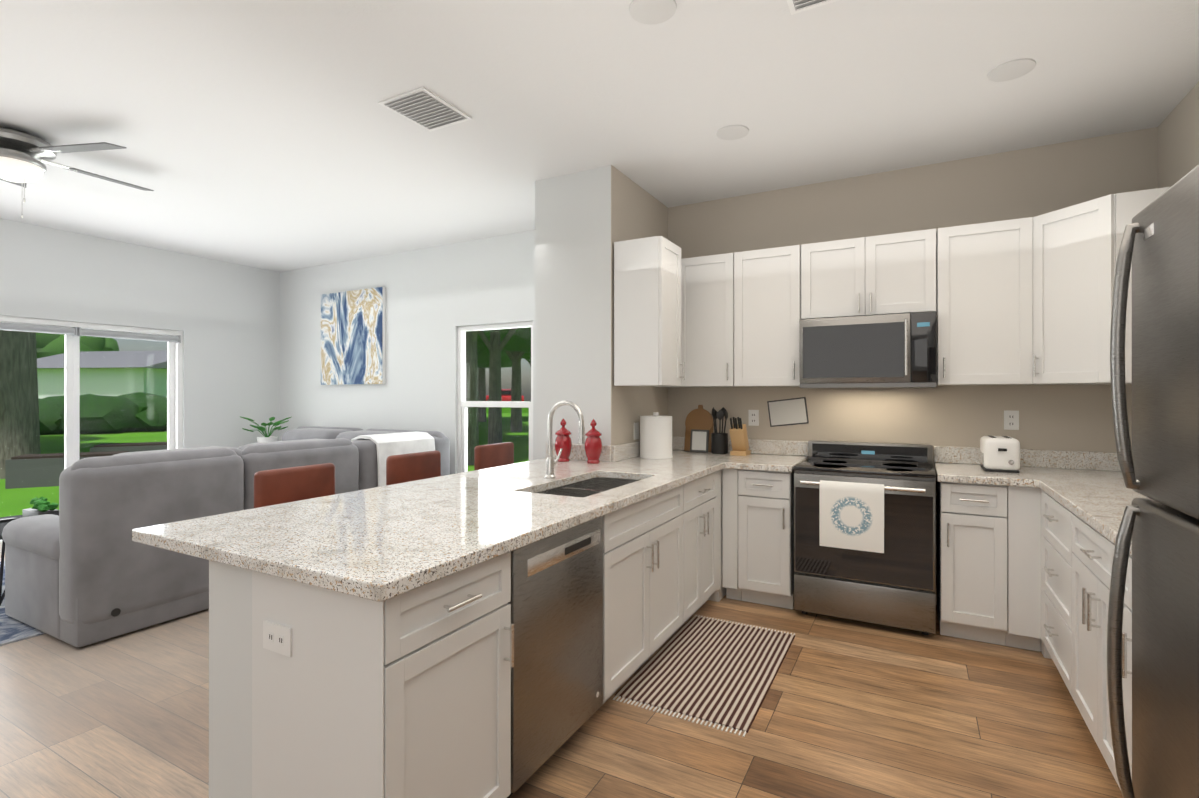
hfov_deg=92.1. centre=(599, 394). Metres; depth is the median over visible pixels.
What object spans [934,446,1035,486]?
countertop
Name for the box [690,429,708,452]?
frame
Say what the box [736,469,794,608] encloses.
base cabinet
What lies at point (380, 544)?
countertop
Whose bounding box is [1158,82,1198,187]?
wall
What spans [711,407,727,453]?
utensil crock
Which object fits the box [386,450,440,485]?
bar stool
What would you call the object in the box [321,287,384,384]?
canvas painting
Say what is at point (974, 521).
base cabinet
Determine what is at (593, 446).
canister
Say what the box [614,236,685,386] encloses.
upper cabinet
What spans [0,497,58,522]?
potted plant
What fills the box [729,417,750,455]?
knife block
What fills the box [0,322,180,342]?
blind valance
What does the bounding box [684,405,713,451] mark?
paddle cutting board
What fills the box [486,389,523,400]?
car
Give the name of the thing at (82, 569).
sectional sofa
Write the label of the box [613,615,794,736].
kitchen rug
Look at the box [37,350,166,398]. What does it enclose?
neighbouring house
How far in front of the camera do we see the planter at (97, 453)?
9.90 m
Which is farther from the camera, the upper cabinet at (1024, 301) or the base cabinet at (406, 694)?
the upper cabinet at (1024, 301)
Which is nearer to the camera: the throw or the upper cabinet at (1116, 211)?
the upper cabinet at (1116, 211)
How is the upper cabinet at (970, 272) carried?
attached to the wall at (1027, 182)
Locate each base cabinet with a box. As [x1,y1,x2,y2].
[252,552,513,797]
[603,470,719,614]
[603,516,691,703]
[720,468,735,599]
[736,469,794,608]
[937,480,1011,646]
[1020,487,1039,651]
[1040,489,1067,687]
[1068,510,1119,787]
[1120,555,1131,789]
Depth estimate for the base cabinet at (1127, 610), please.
1.74 m
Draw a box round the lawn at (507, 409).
[486,407,528,412]
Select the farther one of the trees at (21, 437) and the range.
the trees at (21, 437)
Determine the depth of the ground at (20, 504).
17.88 m
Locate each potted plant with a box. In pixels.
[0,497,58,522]
[240,416,290,442]
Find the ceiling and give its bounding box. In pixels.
[0,0,1198,271]
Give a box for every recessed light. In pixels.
[629,0,676,24]
[716,125,748,139]
[987,58,1035,81]
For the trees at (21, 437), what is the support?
on the ground at (20, 504)
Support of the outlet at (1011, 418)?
attached to the wall at (1027, 182)
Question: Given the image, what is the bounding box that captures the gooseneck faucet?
[544,400,584,478]
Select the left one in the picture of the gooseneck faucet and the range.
the gooseneck faucet
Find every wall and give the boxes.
[0,218,279,447]
[209,560,251,797]
[280,127,1157,604]
[535,165,667,461]
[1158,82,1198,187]
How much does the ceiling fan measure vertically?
0.466 m
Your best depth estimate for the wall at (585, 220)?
3.91 m
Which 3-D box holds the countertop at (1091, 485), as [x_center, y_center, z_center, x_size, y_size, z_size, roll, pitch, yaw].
[2.230,0.404,2.292,0.659,0.145,2.479,0,0,29]
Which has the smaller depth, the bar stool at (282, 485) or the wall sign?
the bar stool at (282, 485)
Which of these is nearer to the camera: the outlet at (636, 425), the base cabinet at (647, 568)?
the base cabinet at (647, 568)
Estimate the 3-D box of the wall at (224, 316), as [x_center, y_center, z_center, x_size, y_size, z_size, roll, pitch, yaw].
[-5.683,-0.067,3.913,0.150,2.850,7.200,0,0,29]
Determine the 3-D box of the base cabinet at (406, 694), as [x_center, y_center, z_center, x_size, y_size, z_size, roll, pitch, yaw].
[-0.623,0.917,1.708,0.525,0.878,0.494,0,0,29]
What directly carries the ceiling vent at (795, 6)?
in the ceiling
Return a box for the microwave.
[799,312,936,387]
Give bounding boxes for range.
[793,440,935,634]
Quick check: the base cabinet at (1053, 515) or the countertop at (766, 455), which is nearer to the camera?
the base cabinet at (1053, 515)
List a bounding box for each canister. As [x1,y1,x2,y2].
[555,418,571,461]
[585,419,601,463]
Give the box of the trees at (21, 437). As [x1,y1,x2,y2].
[0,330,118,478]
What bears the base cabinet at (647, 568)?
on the floor
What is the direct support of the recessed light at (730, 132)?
in the ceiling
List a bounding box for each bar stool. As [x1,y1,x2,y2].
[254,463,334,507]
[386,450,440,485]
[474,442,513,469]
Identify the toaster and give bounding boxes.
[980,436,1019,472]
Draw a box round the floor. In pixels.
[0,555,1122,797]
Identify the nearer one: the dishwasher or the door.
the dishwasher
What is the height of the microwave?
0.442 m
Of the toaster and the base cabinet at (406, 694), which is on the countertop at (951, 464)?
the toaster
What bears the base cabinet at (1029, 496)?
on the floor
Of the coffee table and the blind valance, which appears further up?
the blind valance
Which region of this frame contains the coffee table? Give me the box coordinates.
[0,515,21,605]
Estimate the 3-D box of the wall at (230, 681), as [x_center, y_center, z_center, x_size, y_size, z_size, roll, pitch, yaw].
[-0.503,0.918,2.717,0.222,0.878,2.373,0,0,29]
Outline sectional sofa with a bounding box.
[2,426,449,646]
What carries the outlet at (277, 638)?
attached to the base cabinet at (406, 694)
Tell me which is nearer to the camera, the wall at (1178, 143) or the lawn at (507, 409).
the wall at (1178, 143)
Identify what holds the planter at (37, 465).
on the ground at (20, 504)
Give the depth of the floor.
2.35 m
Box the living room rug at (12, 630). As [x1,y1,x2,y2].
[0,561,45,645]
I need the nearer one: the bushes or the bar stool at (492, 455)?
the bar stool at (492, 455)
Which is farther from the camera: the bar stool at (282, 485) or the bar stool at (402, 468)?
the bar stool at (402, 468)
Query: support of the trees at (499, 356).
on the ground at (20, 504)
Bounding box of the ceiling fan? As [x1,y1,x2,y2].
[0,127,153,217]
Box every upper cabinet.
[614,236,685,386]
[686,251,745,386]
[746,243,813,386]
[814,230,921,318]
[922,219,1017,385]
[1018,198,1097,384]
[1098,187,1169,383]
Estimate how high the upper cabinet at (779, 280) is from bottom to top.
0.930 m
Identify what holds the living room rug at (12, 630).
on the floor
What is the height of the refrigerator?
1.780 m
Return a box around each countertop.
[132,436,730,601]
[728,439,807,471]
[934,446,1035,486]
[1028,449,1147,556]
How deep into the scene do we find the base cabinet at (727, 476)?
3.76 m
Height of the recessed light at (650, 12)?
0.010 m
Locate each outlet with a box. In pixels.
[263,620,291,656]
[634,422,638,439]
[748,410,758,425]
[1004,410,1018,429]
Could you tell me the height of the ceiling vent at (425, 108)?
0.020 m
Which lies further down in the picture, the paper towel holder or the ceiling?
the paper towel holder
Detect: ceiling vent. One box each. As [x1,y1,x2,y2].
[378,87,471,131]
[787,0,838,14]
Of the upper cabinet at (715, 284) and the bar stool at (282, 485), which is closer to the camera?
the bar stool at (282, 485)
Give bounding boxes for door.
[0,315,182,554]
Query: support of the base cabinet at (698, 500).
on the floor
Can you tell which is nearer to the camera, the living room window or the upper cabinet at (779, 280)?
the upper cabinet at (779, 280)
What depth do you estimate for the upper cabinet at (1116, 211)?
2.85 m
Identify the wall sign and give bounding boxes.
[767,397,808,426]
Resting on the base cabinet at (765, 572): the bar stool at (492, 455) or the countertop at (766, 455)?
the countertop at (766, 455)
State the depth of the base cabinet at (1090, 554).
2.12 m
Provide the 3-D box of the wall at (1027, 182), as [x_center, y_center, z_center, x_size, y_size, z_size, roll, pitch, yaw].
[-0.355,-0.066,5.197,8.280,2.850,0.150,0,0,29]
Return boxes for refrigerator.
[1107,165,1198,797]
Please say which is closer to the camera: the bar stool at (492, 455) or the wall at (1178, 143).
the wall at (1178, 143)
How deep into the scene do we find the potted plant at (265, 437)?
6.52 m
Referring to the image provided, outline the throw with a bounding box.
[351,431,434,486]
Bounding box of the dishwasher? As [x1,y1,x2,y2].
[507,516,602,797]
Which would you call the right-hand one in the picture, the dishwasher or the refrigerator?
the refrigerator
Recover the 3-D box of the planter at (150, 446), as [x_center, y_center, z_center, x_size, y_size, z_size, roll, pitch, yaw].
[-9.515,1.263,12.002,1.510,0.500,0.626,0,0,-25]
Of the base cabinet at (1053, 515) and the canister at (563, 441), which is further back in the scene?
the canister at (563, 441)
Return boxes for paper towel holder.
[639,412,672,458]
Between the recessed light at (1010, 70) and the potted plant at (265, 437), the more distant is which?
the potted plant at (265, 437)
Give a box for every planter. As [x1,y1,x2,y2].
[5,453,63,488]
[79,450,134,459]
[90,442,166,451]
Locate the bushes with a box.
[38,392,166,434]
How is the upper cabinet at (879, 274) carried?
attached to the wall at (1027, 182)
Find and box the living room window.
[458,321,532,472]
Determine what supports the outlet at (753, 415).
attached to the wall at (1027, 182)
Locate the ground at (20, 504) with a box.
[0,413,528,516]
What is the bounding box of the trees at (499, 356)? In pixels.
[466,327,530,464]
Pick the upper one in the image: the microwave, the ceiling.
the ceiling

